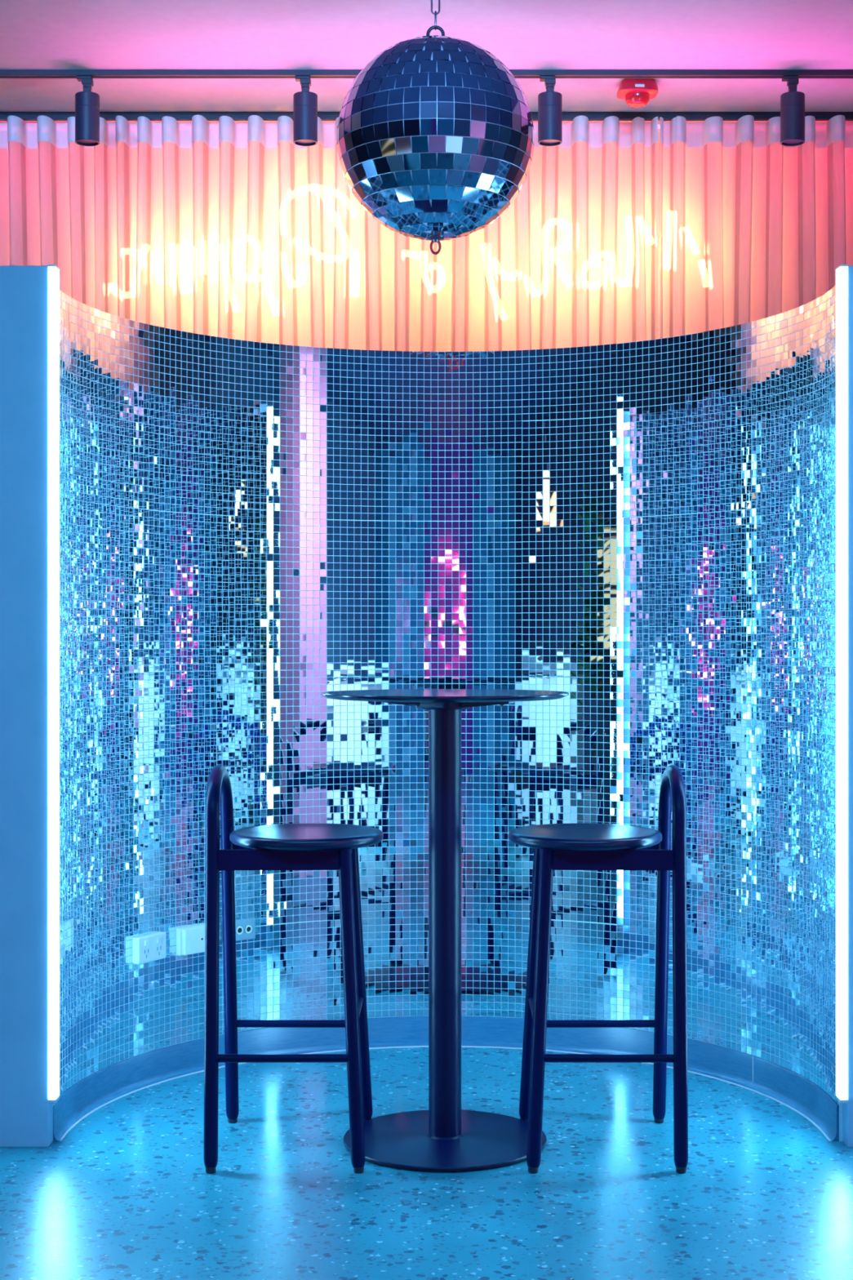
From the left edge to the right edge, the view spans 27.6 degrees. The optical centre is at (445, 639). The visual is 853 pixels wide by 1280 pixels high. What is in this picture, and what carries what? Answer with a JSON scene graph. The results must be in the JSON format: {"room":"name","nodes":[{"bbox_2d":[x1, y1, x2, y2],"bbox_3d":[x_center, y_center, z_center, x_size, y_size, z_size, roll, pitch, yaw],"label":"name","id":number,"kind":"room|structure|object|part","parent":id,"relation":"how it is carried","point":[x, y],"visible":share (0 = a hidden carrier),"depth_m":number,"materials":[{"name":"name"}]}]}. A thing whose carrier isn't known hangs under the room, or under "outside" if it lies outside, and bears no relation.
{"room":"entertainment venue","nodes":[
{"label":"entertainment venue","id":0,"kind":"room"},
{"bbox_2d":[0,265,59,1146],"bbox_3d":[-1.775,0.159,4.215,1.650,2.112,0.120,0,0,0],"label":"wall","id":1,"kind":"structure","parent":0,"point":[26,1113],"depth_m":4.16,"materials":[{"name":"paint"}]},
{"bbox_2d":[48,264,60,1102],"bbox_3d":[-0.943,0.105,4.178,0.022,2.008,0.051,0,0,0],"label":"led light strip","id":2,"kind":"object","parent":1,"relation":"attached to","point":[54,274],"visible":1,"depth_m":4.15,"materials":[{"name":"white plastic"}]},
{"bbox_2d":[0,1047,852,1279],"bbox_3d":[0.000,1.265,0.630,7.800,0.100,10.460,0,0,0],"label":"floor","id":3,"kind":"structure","parent":0,"point":[127,1193],"depth_m":3.82,"materials":[{"name":"stone"}]},
{"bbox_2d":[203,764,383,1173],"bbox_3d":[-0.354,0.758,4.166,0.412,0.914,0.437,0,0,0],"label":"bar stool","id":4,"kind":"object","parent":3,"relation":"on","point":[304,846],"visible":0.99,"depth_m":4.02,"materials":[{"name":"black wood"}]},
{"bbox_3d":[-0.538,0.823,3.999,0.033,0.763,0.103,0,0,-4],"label":"leg","id":5,"kind":"part","parent":4,"relation":"part of","materials":[{"name":"black wood"}]},
{"bbox_3d":[-0.538,0.823,4.333,0.033,0.763,0.103,0,0,4],"label":"leg","id":6,"kind":"part","parent":4,"relation":"part of","materials":[{"name":"black wood"}]},
{"bbox_3d":[-0.386,0.511,4.300,0.308,0.046,0.019,0,0,1],"label":"rail","id":7,"kind":"part","parent":4,"relation":"part of","materials":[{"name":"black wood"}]},
{"bbox_3d":[-0.386,0.511,4.032,0.308,0.046,0.019,0,0,-1],"label":"rail","id":8,"kind":"part","parent":4,"relation":"part of","materials":[{"name":"black wood"}]},
{"bbox_3d":[-0.332,0.473,4.166,0.368,0.030,0.368,0,0,0],"label":"seat","id":9,"kind":"part","parent":4,"relation":"part of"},
{"bbox_3d":[-0.216,0.845,4.001,0.033,0.720,0.115,0,0,-26],"label":"leg","id":10,"kind":"part","parent":4,"relation":"part of","materials":[{"name":"black wood"}]},
{"bbox_3d":[-0.216,0.845,4.331,0.033,0.720,0.115,0,0,26],"label":"leg","id":11,"kind":"part","parent":4,"relation":"part of","materials":[{"name":"black wood"}]},
{"bbox_2d":[321,688,568,1171],"bbox_3d":[0.000,0.671,4.200,0.598,1.088,0.598,0,0,0],"label":"bar table","id":12,"kind":"object","parent":3,"relation":"on","point":[443,1137],"visible":0.96,"depth_m":4.17,"materials":[{"name":"black painted metal"}]},
{"bbox_3d":[0.000,1.203,4.200,0.492,0.020,0.492,0,0,0],"label":"plate","id":13,"kind":"part","parent":12,"relation":"part of","materials":[{"name":"black metal"}]},
{"bbox_2d":[508,764,688,1173],"bbox_3d":[0.358,0.758,4.166,0.412,0.914,0.437,0,0,0],"label":"bar stool","id":14,"kind":"object","parent":3,"relation":"on","point":[572,846],"visible":1,"depth_m":4.02,"materials":[{"name":"black wood"}]},
{"bbox_3d":[0.220,0.845,4.331,0.033,0.720,0.115,0,0,-26],"label":"leg","id":15,"kind":"part","parent":14,"relation":"part of","materials":[{"name":"black wood"}]},
{"bbox_3d":[0.220,0.845,4.001,0.033,0.720,0.115,0,0,26],"label":"leg","id":16,"kind":"part","parent":14,"relation":"part of","materials":[{"name":"black wood"}]},
{"bbox_3d":[0.336,0.473,4.166,0.368,0.030,0.368,0,0,0],"label":"seat","id":17,"kind":"part","parent":14,"relation":"part of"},
{"bbox_3d":[0.390,0.511,4.032,0.308,0.046,0.019,0,0,1],"label":"rail","id":18,"kind":"part","parent":14,"relation":"part of","materials":[{"name":"black wood"}]},
{"bbox_3d":[0.390,0.511,4.300,0.308,0.046,0.019,0,0,-1],"label":"rail","id":19,"kind":"part","parent":14,"relation":"part of","materials":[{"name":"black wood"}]},
{"bbox_3d":[0.542,0.823,4.333,0.033,0.763,0.103,0,0,-4],"label":"leg","id":20,"kind":"part","parent":14,"relation":"part of","materials":[{"name":"black wood"}]},
{"bbox_3d":[0.542,0.823,3.999,0.033,0.763,0.103,0,0,4],"label":"leg","id":21,"kind":"part","parent":14,"relation":"part of","materials":[{"name":"black wood"}]},
{"bbox_2d":[0,0,852,142],"bbox_3d":[0.000,-1.730,5.180,7.800,0.100,1.360,0,0,0],"label":"ceiling","id":22,"kind":"structure","parent":0,"point":[35,34],"depth_m":4.90,"materials":[{"name":"paint"}]},
{"bbox_2d":[0,70,852,78],"bbox_3d":[0.000,-1.672,5.128,5.200,0.016,0.032,0,0,0],"label":"track rail","id":23,"kind":"object","parent":22,"relation":"attached to","point":[3,73],"visible":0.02,"depth_m":5.11,"materials":[{"name":"black metal"}]},
{"bbox_2d":[75,75,99,146],"bbox_3d":[-1.057,-1.566,5.128,0.071,0.195,0.071,0,0,0],"label":"track spotlight","id":24,"kind":"object","parent":23,"relation":"attached to","point":[86,102],"visible":1,"depth_m":5.10,"materials":[{"name":"black metal"}]},
{"bbox_3d":[-1.064,-1.637,5.128,0.046,0.054,0.028,0,0,0],"label":"stem","id":25,"kind":"part","parent":24,"relation":"part of","materials":[{"name":"black metal"}]},
{"bbox_2d":[293,75,317,146],"bbox_3d":[-0.412,-1.566,5.128,0.071,0.195,0.071,0,0,0],"label":"track spotlight","id":26,"kind":"object","parent":23,"relation":"attached to","point":[304,101],"visible":1,"depth_m":5.10,"materials":[{"name":"black metal"}]},
{"bbox_3d":[-0.419,-1.637,5.128,0.046,0.054,0.028,0,0,0],"label":"stem","id":27,"kind":"part","parent":26,"relation":"part of","materials":[{"name":"black metal"}]},
{"bbox_2d":[537,75,562,146],"bbox_3d":[0.310,-1.566,5.128,0.071,0.195,0.071,0,0,0],"label":"track spotlight","id":28,"kind":"object","parent":23,"relation":"attached to","point":[549,101],"visible":1,"depth_m":5.10,"materials":[{"name":"black metal"}]},
{"bbox_3d":[0.303,-1.637,5.128,0.046,0.054,0.028,0,0,0],"label":"stem","id":29,"kind":"part","parent":28,"relation":"part of","materials":[{"name":"black metal"}]},
{"bbox_2d":[780,75,804,146],"bbox_3d":[1.028,-1.566,5.128,0.071,0.195,0.071,0,0,0],"label":"track spotlight","id":30,"kind":"object","parent":23,"relation":"attached to","point":[792,102],"visible":1,"depth_m":5.10,"materials":[{"name":"black metal"}]},
{"bbox_3d":[1.020,-1.637,5.128,0.046,0.054,0.028,0,0,0],"label":"stem","id":31,"kind":"part","parent":30,"relation":"part of","materials":[{"name":"black metal"}]},
{"bbox_2d":[0,111,852,120],"bbox_3d":[0.000,-1.669,5.530,5.400,0.023,0.024,0,0,0],"label":"rail","id":32,"kind":"object","parent":22,"relation":"attached to","point":[25,116],"visible":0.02,"depth_m":5.52,"materials":[{"name":"black metal"}]},
{"bbox_2d":[0,115,657,351],"bbox_3d":[-0.486,-0.235,5.516,2.322,2.841,0.112,0,0,0],"label":"curtain","id":33,"kind":"object","parent":32,"relation":"hanging from","point":[226,228],"visible":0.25,"depth_m":5.53,"materials":[{"name":"fabric"}]},
{"bbox_2d":[659,115,852,338],"bbox_3d":[1.158,-0.235,5.519,0.955,2.841,0.106,0,0,0],"label":"curtain","id":34,"kind":"object","parent":32,"relation":"hanging from","point":[753,226],"visible":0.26,"depth_m":5.53,"materials":[{"name":"pink fabric"}]},
{"bbox_2d":[0,121,852,128],"bbox_3d":[0.000,-1.672,5.640,4.600,0.016,0.024,0,0,0],"label":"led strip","id":35,"kind":"object","parent":22,"relation":"attached to","point":[0,122],"visible":0.02,"depth_m":5.63,"materials":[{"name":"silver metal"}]},
{"bbox_2d":[616,78,657,107],"bbox_3d":[0.581,-1.645,5.234,0.120,0.069,0.106,0,0,-3],"label":"fire alarm","id":36,"kind":"object","parent":22,"relation":"attached to","point":[637,92],"visible":1,"depth_m":5.20,"materials":[{"name":"red plastic"}]},
{"bbox_3d":[0.582,-1.656,5.183,0.028,0.008,0.004,0,0,-3],"label":"label plate","id":37,"kind":"part","parent":36,"relation":"part of","materials":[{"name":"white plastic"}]},
{"bbox_2d":[59,285,843,1141],"bbox_3d":[0.000,0.175,4.728,2.000,2.080,1.045,0,0,0],"label":"wall niche","id":38,"kind":"object","parent":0,"point":[643,532],"visible":0.9,"depth_m":4.99,"materials":[{"name":"tile"}]},
{"bbox_2d":[132,931,165,964],"bbox_3d":[-0.805,0.840,4.732,0.028,0.072,0.116,0,0,31],"label":"power outlet","id":39,"kind":"object","parent":38,"relation":"attached to","point":[148,948],"visible":1,"depth_m":4.71,"materials":[{"name":"white plastic"}]},
{"bbox_2d":[144,939,149,946],"bbox_3d":[-0.808,0.821,4.704,0.004,0.014,0.016,0,0,31],"label":"rocker switch","id":40,"kind":"object","parent":39,"relation":"attached to","point":[146,942],"depth_m":4.70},
{"bbox_2d":[157,937,161,942],"bbox_3d":[-0.781,0.821,4.748,0.004,0.014,0.016,0,0,31],"label":"rocker switch","id":41,"kind":"object","parent":39,"relation":"attached to","point":[159,939],"depth_m":4.75,"materials":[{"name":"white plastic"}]},
{"bbox_2d":[176,924,204,955],"bbox_3d":[-0.699,0.842,4.872,0.032,0.074,0.120,0,0,42],"label":"blank plate","id":42,"kind":"object","parent":38,"relation":"attached to","point":[189,940],"visible":0.62,"depth_m":4.84,"materials":[{"name":"white plastic"}]},
{"bbox_2d":[222,917,255,942],"bbox_3d":[-0.592,0.834,4.989,0.110,0.060,0.010,0,0,-38],"label":"socket plate","id":43,"kind":"object","parent":38,"relation":"attached to","point":[245,928],"visible":0.67,"depth_m":5.00,"materials":[{"name":"white plastic"}]},
{"bbox_2d":[53,1016,839,1141],"bbox_3d":[0.000,1.171,4.705,1.910,0.087,1.000,0,0,0],"label":"baseboard","id":44,"kind":"structure","parent":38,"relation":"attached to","point":[102,1087],"depth_m":4.87,"materials":[{"name":"white"}]},
{"bbox_2d":[657,142,659,338],"bbox_3d":[0.000,-0.233,5.910,7.800,2.895,0.100,0,0,0],"label":"wall","id":45,"kind":"structure","parent":0,"point":[658,143],"depth_m":5.86,"materials":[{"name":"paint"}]},
{"bbox_2d":[843,265,852,1146],"bbox_3d":[1.782,0.159,4.215,1.636,2.112,0.120,0,0,0],"label":"wall","id":46,"kind":"structure","parent":0,"point":[847,1107],"depth_m":4.16,"materials":[{"name":"paint"}]},
{"bbox_2d":[835,264,848,1102],"bbox_3d":[0.956,0.105,4.178,0.022,2.008,0.051,0,0,0],"label":"led light strip","id":47,"kind":"object","parent":46,"relation":"attached to","point":[842,270],"visible":1,"depth_m":4.16,"materials":[{"name":"white plastic"}]},
{"bbox_3d":[0.000,-1.730,-0.050,7.800,0.100,9.100,0,0,0],"label":"ceiling","id":48,"kind":"structure","parent":0,"visible":0},
{"bbox_2d":[431,0,439,30],"bbox_3d":[-0.024,-1.611,4.300,0.056,0.200,0.056,0,0,0],"label":"chain","id":49,"kind":"object","parent":48,"relation":"hanging from","point":[435,13],"visible":1,"depth_m":4.30,"materials":[{"name":"silver metal"}]},
{"bbox_2d":[337,25,533,254],"bbox_3d":[-0.024,-1.239,4.300,0.488,0.568,0.486,0,0,-44],"label":"ball","id":50,"kind":"object","parent":49,"relation":"hanging from","point":[435,133],"visible":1,"depth_m":4.13,"materials":[{"name":"silver glass"}]}
]}

